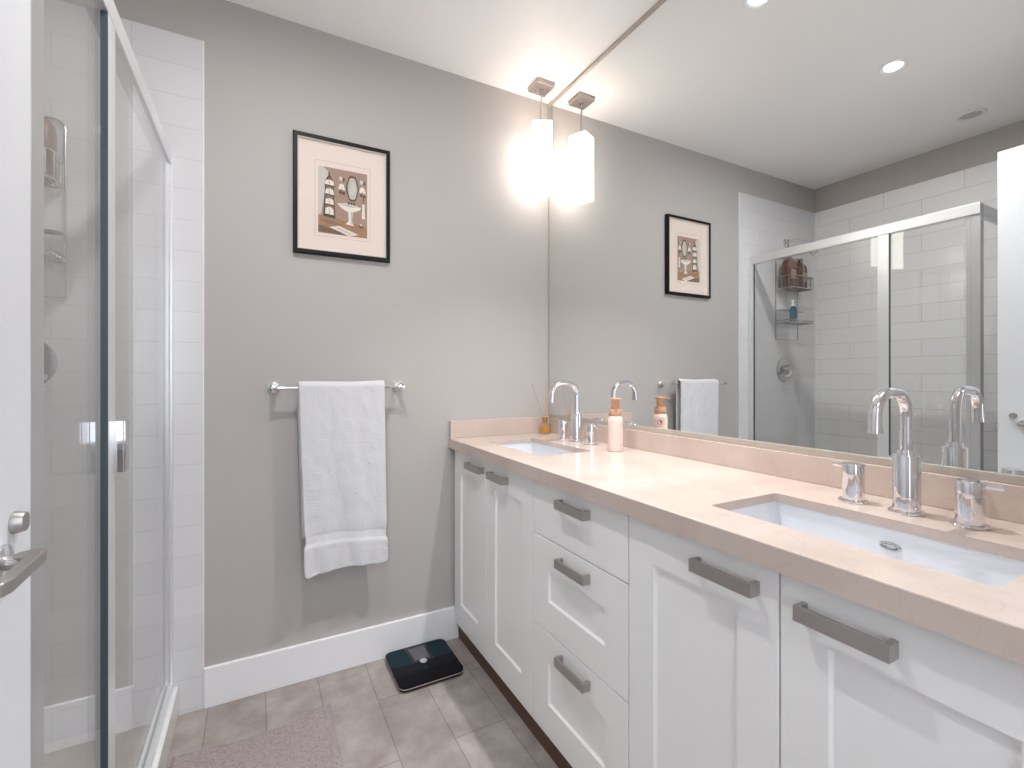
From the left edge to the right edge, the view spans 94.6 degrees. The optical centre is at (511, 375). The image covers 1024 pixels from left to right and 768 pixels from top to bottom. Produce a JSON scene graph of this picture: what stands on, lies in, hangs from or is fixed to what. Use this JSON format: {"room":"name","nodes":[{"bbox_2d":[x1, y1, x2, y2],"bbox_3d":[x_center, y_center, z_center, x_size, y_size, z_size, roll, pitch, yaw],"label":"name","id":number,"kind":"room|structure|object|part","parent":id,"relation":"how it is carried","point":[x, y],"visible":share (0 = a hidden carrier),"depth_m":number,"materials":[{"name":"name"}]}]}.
{"room":"bathroom","nodes":[
{"label":"bathroom","id":0,"kind":"room"},
{"bbox_2d":[44,0,548,743],"bbox_3d":[-0.854,-0.090,1.875,2.312,2.541,0.129,0,0,-28],"label":"wall","id":1,"kind":"structure","parent":0,"point":[458,313],"depth_m":1.75,"materials":[{"name":"grey paint"}]},
{"bbox_2d":[44,342,56,383],"bbox_3d":[-1.493,-0.038,1.418,0.172,0.172,0.071,0,0,-28],"label":"shower valve","id":2,"kind":"object","parent":1,"relation":"attached to","point":[50,359],"visible":0.09,"depth_m":1.48,"materials":[{"name":"silver metal"}]},
{"bbox_2d":[204,606,458,708],"bbox_3d":[-0.667,1.110,1.903,0.964,0.142,0.015,0,0,-28],"label":"baseboard","id":3,"kind":"structure","parent":1,"relation":"attached to","point":[233,680],"depth_m":1.85,"materials":[{"name":"white paint"}]},
{"bbox_2d":[267,381,404,393],"bbox_3d":[-0.676,0.047,1.862,0.515,0.045,0.078,0,0,-28],"label":"towel rail","id":4,"kind":"object","parent":1,"relation":"attached to","point":[272,387],"visible":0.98,"depth_m":1.77,"materials":[{"name":"silver metal"}]},
{"bbox_2d":[297,380,387,578],"bbox_3d":[-0.652,0.387,1.835,0.332,0.735,0.072,0,0,-28],"label":"bath towel","id":5,"kind":"object","parent":4,"relation":"hanging from","point":[342,456],"visible":1,"depth_m":1.82,"materials":[{"name":"white fabric"}]},
{"bbox_2d":[293,130,389,262],"bbox_3d":[-0.676,-0.704,1.894,0.368,0.464,0.021,0,0,-28],"label":"framed picture","id":6,"kind":"object","parent":1,"relation":"attached to","point":[341,189],"visible":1,"depth_m":1.89,"materials":[{"name":"black"}]},
{"bbox_3d":[-1.489,-0.875,1.337,0.089,0.148,0.218,0,0,-28],"label":"showerhead","id":7,"kind":"object","parent":1,"relation":"attached to","visible":0},
{"bbox_2d":[44,116,66,297],"bbox_3d":[-1.493,-0.593,1.382,0.256,0.701,0.121,0,0,-28],"label":"shower caddy","id":8,"kind":"object","parent":7,"relation":"hanging from","point":[64,164],"visible":0.48,"depth_m":1.48,"materials":[{"name":"silver metal"}]},
{"bbox_2d":[44,116,56,183],"bbox_3d":[-1.440,-0.710,1.413,0.112,0.241,0.061,0,0,-28],"label":"toiletry bottle","id":9,"kind":"object","parent":8,"relation":"in","point":[50,136],"visible":0.2,"depth_m":1.42,"materials":[{"name":"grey plastic"}]},
{"bbox_2d":[44,229,63,235],"bbox_3d":[-1.507,-0.441,1.407,0.252,0.006,0.052,0,0,-28],"label":"basket","id":10,"kind":"object","parent":8,"relation":"on","point":[46,231],"depth_m":1.46,"materials":[{"name":"silver metal"}]},
{"bbox_2d":[44,248,64,263],"bbox_3d":[-1.492,-0.363,1.380,0.252,0.023,0.114,0,0,-28],"label":"basket","id":11,"kind":"object","parent":8,"relation":"on","point":[60,256],"depth_m":1.44,"materials":[{"name":"silver metal"}]},
{"bbox_2d":[44,147,64,189],"bbox_3d":[-1.492,-0.627,1.380,0.252,0.086,0.114,0,0,-28],"label":"basket","id":12,"kind":"object","parent":8,"relation":"on","point":[60,161],"depth_m":1.43,"materials":[{"name":"silver metal"}]},
{"bbox_2d":[166,637,557,767],"bbox_3d":[0.001,1.221,0.285,2.552,0.080,3.740,0,0,-28],"label":"floor","id":13,"kind":"structure","parent":0,"point":[464,720],"depth_m":1.61,"materials":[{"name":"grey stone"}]},
{"bbox_2d":[44,717,143,767],"bbox_3d":[-1.276,1.166,0.969,0.692,0.030,1.066,0,0,-28],"label":"shower tray","id":14,"kind":"object","parent":13,"relation":"on","point":[81,750],"visible":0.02,"depth_m":1.45,"materials":[{"name":"white"}]},
{"bbox_2d":[127,687,177,767],"bbox_3d":[-1.226,1.129,0.955,0.768,0.103,1.140,0,0,-28],"label":"shower curb","id":15,"kind":"object","parent":13,"relation":"on","point":[165,741],"visible":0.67,"depth_m":1.45,"materials":[{"name":"white"}]},
{"bbox_2d":[30,0,173,767],"bbox_3d":[-1.228,0.152,0.962,0.770,1.852,1.126,0,0,-28],"label":"shower enclosure","id":16,"kind":"object","parent":15,"relation":"on","point":[117,55],"visible":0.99,"depth_m":0.94,"materials":[{"name":"silver metal"}]},
{"bbox_3d":[-0.675,0.141,0.649,0.036,1.831,0.050,0,0,-28],"label":"corner post","id":17,"kind":"part","parent":16,"relation":"part of","materials":[{"name":"silver metal"}]},
{"bbox_3d":[-0.818,0.147,0.988,0.022,0.107,0.028,0,0,-28],"label":"door pull","id":18,"kind":"part","parent":16,"relation":"part of","materials":[{"name":"silver metal"}]},
{"bbox_3d":[-0.924,-0.749,1.125,0.038,0.050,1.126,0,0,-28],"label":"rail","id":19,"kind":"part","parent":16,"relation":"part of","materials":[{"name":"silver metal"}]},
{"bbox_3d":[-1.002,0.162,1.291,0.006,1.770,0.698,0,0,-28],"label":"glass door","id":20,"kind":"part","parent":16,"relation":"part of","materials":[{"name":"clear glass"}]},
{"bbox_2d":[170,703,342,767],"bbox_3d":[-0.652,1.171,1.205,0.460,0.018,0.841,0,0,-28],"label":"bath mat","id":21,"kind":"object","parent":13,"relation":"on","point":[310,741],"visible":1,"depth_m":1.47,"materials":[{"name":"grey fabric"}]},
{"bbox_2d":[385,639,462,692],"bbox_3d":[-0.357,1.168,1.912,0.258,0.026,0.258,0,0,-28],"label":"bathroom scale","id":22,"kind":"object","parent":13,"relation":"on","point":[421,665],"visible":1,"depth_m":1.89,"materials":[{"name":"black"}]},
{"bbox_3d":[-0.388,1.158,1.969,0.252,0.001,0.122,0,0,-28],"label":"plate","id":23,"kind":"part","parent":22,"relation":"part of","materials":[{"name":"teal glass"}]},
{"bbox_2d":[455,450,538,740],"bbox_3d":[0.120,0.756,1.927,0.541,0.850,0.688,0,0,-28],"label":"vanity cabinet","id":24,"kind":"object","parent":13,"relation":"on","point":[494,505],"visible":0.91,"depth_m":1.75,"materials":[{"name":"white paint"}]},
{"bbox_3d":[-0.171,0.710,1.974,0.019,0.755,0.326,0,0,-28],"label":"cabinet door","id":25,"kind":"part","parent":24,"relation":"part of","materials":[{"name":"white paint"}]},
{"bbox_3d":[-0.154,0.372,1.894,0.027,0.025,0.142,0,0,-28],"label":"pull handle","id":26,"kind":"part","parent":24,"relation":"part of","materials":[{"name":"silver metal"}]},
{"bbox_3d":[-0.085,1.095,1.817,0.016,0.012,0.688,0,0,-28],"label":"rail","id":27,"kind":"part","parent":24,"relation":"part of","materials":[{"name":"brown wood"}]},
{"bbox_3d":[-0.056,0.373,1.711,0.027,0.025,0.130,0,0,-28],"label":"pull handle","id":28,"kind":"part","parent":24,"relation":"part of","materials":[{"name":"silver metal"}]},
{"bbox_3d":[-0.008,0.710,1.671,0.019,0.755,0.356,0,0,-28],"label":"cabinet door","id":29,"kind":"part","parent":24,"relation":"part of","materials":[{"name":"white paint"}]},
{"bbox_2d":[534,480,628,767],"bbox_3d":[0.387,0.756,1.431,0.541,0.850,0.439,0,0,-28],"label":"base cabinet","id":30,"kind":"object","parent":13,"relation":"on","point":[581,546],"visible":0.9,"depth_m":1.29,"materials":[{"name":"white paint"}]},
{"bbox_3d":[0.182,1.095,1.321,0.016,0.012,0.439,0,0,-28],"label":"rail","id":31,"kind":"part","parent":30,"relation":"part of","materials":[{"name":"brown wood"}]},
{"bbox_3d":[0.164,0.823,1.303,0.027,0.025,0.136,0,0,-28],"label":"pull handle","id":32,"kind":"part","parent":30,"relation":"part of","materials":[{"name":"silver metal"}]},
{"bbox_3d":[0.164,0.541,1.303,0.027,0.025,0.136,0,0,-28],"label":"pull handle","id":33,"kind":"part","parent":30,"relation":"part of","materials":[{"name":"silver metal"}]},
{"bbox_3d":[0.164,0.371,1.303,0.027,0.025,0.136,0,0,-28],"label":"pull handle","id":34,"kind":"part","parent":30,"relation":"part of","materials":[{"name":"silver metal"}]},
{"bbox_3d":[0.181,0.935,1.320,0.019,0.305,0.436,0,0,-28],"label":"drawer","id":35,"kind":"part","parent":30,"relation":"part of","materials":[{"name":"white paint"}]},
{"bbox_3d":[0.181,0.639,1.320,0.019,0.280,0.436,0,0,-28],"label":"drawer","id":36,"kind":"part","parent":30,"relation":"part of","materials":[{"name":"white paint"}]},
{"bbox_3d":[0.181,0.414,1.320,0.019,0.164,0.436,0,0,-28],"label":"drawer","id":37,"kind":"part","parent":30,"relation":"part of","materials":[{"name":"white paint"}]},
{"bbox_2d":[629,516,1023,767],"bbox_3d":[0.665,0.756,0.914,0.541,0.850,0.734,0,0,-28],"label":"vanity cabinet","id":38,"kind":"object","parent":13,"relation":"on","point":[735,662],"visible":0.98,"depth_m":0.79,"materials":[{"name":"white paint"}]},
{"bbox_3d":[0.372,0.710,0.964,0.019,0.755,0.366,0,0,-28],"label":"cabinet door","id":39,"kind":"part","parent":38,"relation":"part of","materials":[{"name":"white paint"}]},
{"bbox_3d":[0.391,0.374,0.880,0.027,0.025,0.133,0,0,-28],"label":"pull handle","id":40,"kind":"part","parent":38,"relation":"part of","materials":[{"name":"silver metal"}]},
{"bbox_2d":[448,416,1023,665],"bbox_3d":[0.398,0.268,1.417,0.540,0.126,1.879,0,0,-28],"label":"countertop","id":41,"kind":"structure","parent":38,"relation":"on","point":[689,488],"depth_m":1.00,"materials":[{"name":"beige stone"}]},
{"bbox_2d":[499,442,574,455],"bbox_3d":[0.091,0.381,1.896,0.284,0.157,0.499,0,0,-28],"label":"sink","id":42,"kind":"object","parent":41,"relation":"in","point":[537,449],"visible":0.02,"depth_m":2.10,"materials":[{"name":"white ceramic"}]},
{"bbox_2d":[532,382,550,434],"bbox_3d":[0.150,0.155,2.269,0.105,0.252,0.056,0,0,-28],"label":"reed diffuser","id":43,"kind":"object","parent":41,"relation":"on","point":[544,429],"visible":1,"depth_m":2.26,"materials":[{"name":"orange glass"}]},
{"bbox_2d":[549,381,599,445],"bbox_3d":[0.279,0.153,1.999,0.209,0.257,0.209,0,0,16],"label":"faucet","id":44,"kind":"object","parent":41,"relation":"on","point":[576,417],"visible":1,"depth_m":1.97,"materials":[{"name":"silver metal"}]},
{"bbox_3d":[0.227,0.239,2.082,0.058,0.085,0.058,0,0,-28],"label":"valve handle","id":45,"kind":"part","parent":44,"relation":"part of","materials":[{"name":"silver metal"}]},
{"bbox_3d":[0.218,0.091,1.966,0.148,0.132,0.024,0,0,-28],"label":"spout","id":46,"kind":"part","parent":44,"relation":"part of","materials":[{"name":"silver metal"}]},
{"bbox_3d":[0.320,0.239,1.909,0.058,0.085,0.058,0,0,-28],"label":"valve handle","id":47,"kind":"part","parent":44,"relation":"part of","materials":[{"name":"silver metal"}]},
{"bbox_2d":[608,398,622,451],"bbox_3d":[0.386,0.183,1.756,0.055,0.196,0.059,0,0,-28],"label":"soap dispenser","id":48,"kind":"object","parent":41,"relation":"on","point":[615,421],"visible":1,"depth_m":1.74,"materials":[{"name":"beige plastic"}]},
{"bbox_2d":[608,416,622,451],"bbox_3d":[0.385,0.216,1.758,0.055,0.131,0.055,0,0,-28],"label":"bottle","id":49,"kind":"object","parent":48,"relation":"attached to","point":[615,423],"depth_m":1.73,"materials":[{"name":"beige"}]},
{"bbox_2d":[730,502,1023,586],"bbox_3d":[0.638,0.381,0.879,0.284,0.157,0.509,0,0,-28],"label":"sink","id":50,"kind":"object","parent":41,"relation":"in","point":[993,570],"visible":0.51,"depth_m":0.92,"materials":[{"name":"white ceramic"}]},
{"bbox_2d":[833,388,1004,530],"bbox_3d":[0.815,0.153,0.973,0.209,0.257,0.209,0,0,16],"label":"faucet","id":51,"kind":"object","parent":41,"relation":"on","point":[969,495],"visible":1,"depth_m":0.95,"materials":[{"name":"silver metal"}]},
{"bbox_3d":[0.754,0.206,1.084,0.008,0.009,0.032,0,0,-19],"label":"valve lever","id":52,"kind":"part","parent":51,"relation":"part of","materials":[{"name":"silver metal"}]},
{"bbox_3d":[0.763,0.239,1.056,0.058,0.085,0.058,0,0,-28],"label":"valve handle","id":53,"kind":"part","parent":51,"relation":"part of","materials":[{"name":"silver metal"}]},
{"bbox_3d":[0.754,0.091,0.940,0.148,0.132,0.024,0,0,-28],"label":"spout","id":54,"kind":"part","parent":51,"relation":"part of","materials":[{"name":"silver metal"}]},
{"bbox_3d":[0.856,0.239,0.883,0.058,0.085,0.058,0,0,-28],"label":"valve handle","id":55,"kind":"part","parent":51,"relation":"part of","materials":[{"name":"silver metal"}]},
{"bbox_3d":[0.875,0.206,0.860,0.008,0.009,0.032,0,0,-37],"label":"valve lever","id":56,"kind":"part","parent":51,"relation":"part of","materials":[{"name":"silver metal"}]},
{"bbox_3d":[0.488,0.377,0.699,0.027,0.025,0.131,0,0,-28],"label":"pull handle","id":57,"kind":"part","parent":38,"relation":"part of","materials":[{"name":"silver metal"}]},
{"bbox_3d":[0.546,0.710,0.641,0.019,0.755,0.362,0,0,-28],"label":"cabinet door","id":58,"kind":"part","parent":38,"relation":"part of","materials":[{"name":"white paint"}]},
{"bbox_2d":[227,0,658,103],"bbox_3d":[0.001,-1.400,0.285,2.552,0.080,3.740,0,0,-28],"label":"ceiling","id":59,"kind":"structure","parent":0,"point":[506,45],"depth_m":1.86,"materials":[{"name":"white paint"}]},
{"bbox_2d":[527,77,554,195],"bbox_3d":[0.137,-1.109,2.214,0.108,0.501,0.118,0,0,-20],"label":"pendant lamp","id":60,"kind":"object","parent":59,"relation":"hanging from","point":[541,130],"visible":1,"depth_m":2.17,"materials":[{"name":"white glass"}]},
{"bbox_3d":[0.137,-1.248,2.214,0.018,0.181,0.018,0,0,-28],"label":"stem","id":61,"kind":"part","parent":60,"relation":"part of","materials":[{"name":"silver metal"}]},
{"bbox_3d":[0.137,-1.016,2.214,0.088,0.314,0.088,0,0,-4],"label":"lamp shade","id":62,"kind":"part","parent":60,"relation":"part of","materials":[{"name":"white glass"}]},
{"bbox_3d":[0.125,-0.090,0.056,2.312,2.541,0.100,0,0,-28],"label":"wall","id":63,"kind":"structure","parent":0,"visible":0},
{"bbox_2d":[0,0,46,767],"bbox_3d":[-0.423,0.102,0.262,0.075,2.137,0.772,0,0,-28],"label":"door","id":64,"kind":"structure","parent":63,"relation":"in","point":[18,562],"depth_m":0.55,"materials":[{"name":"white paint"}]},
{"bbox_3d":[-0.524,0.207,0.493,0.034,0.017,0.115,0,0,-28],"label":"lever","id":65,"kind":"part","parent":64,"relation":"part of","materials":[{"name":"silver metal"}]},
{"bbox_3d":[1.044,-0.090,0.914,0.120,2.541,3.620,0,0,-28],"label":"wall","id":66,"kind":"structure","parent":0,"visible":0},
{"bbox_2d":[548,0,664,106],"bbox_3d":[0.630,-1.352,1.543,0.012,0.016,1.880,0,0,-28],"label":"trim","id":67,"kind":"structure","parent":66,"relation":"attached to","point":[659,2],"depth_m":1.95,"materials":[{"name":"silver metal"}]},
{"bbox_2d":[548,0,1023,485],"bbox_3d":[0.632,-0.567,1.544,0.009,1.555,1.880,0,0,-28],"label":"wall mirror","id":68,"kind":"object","parent":66,"relation":"attached to","point":[768,218],"visible":1,"depth_m":1.26,"materials":[{"name":"silver mirror"}]}
]}

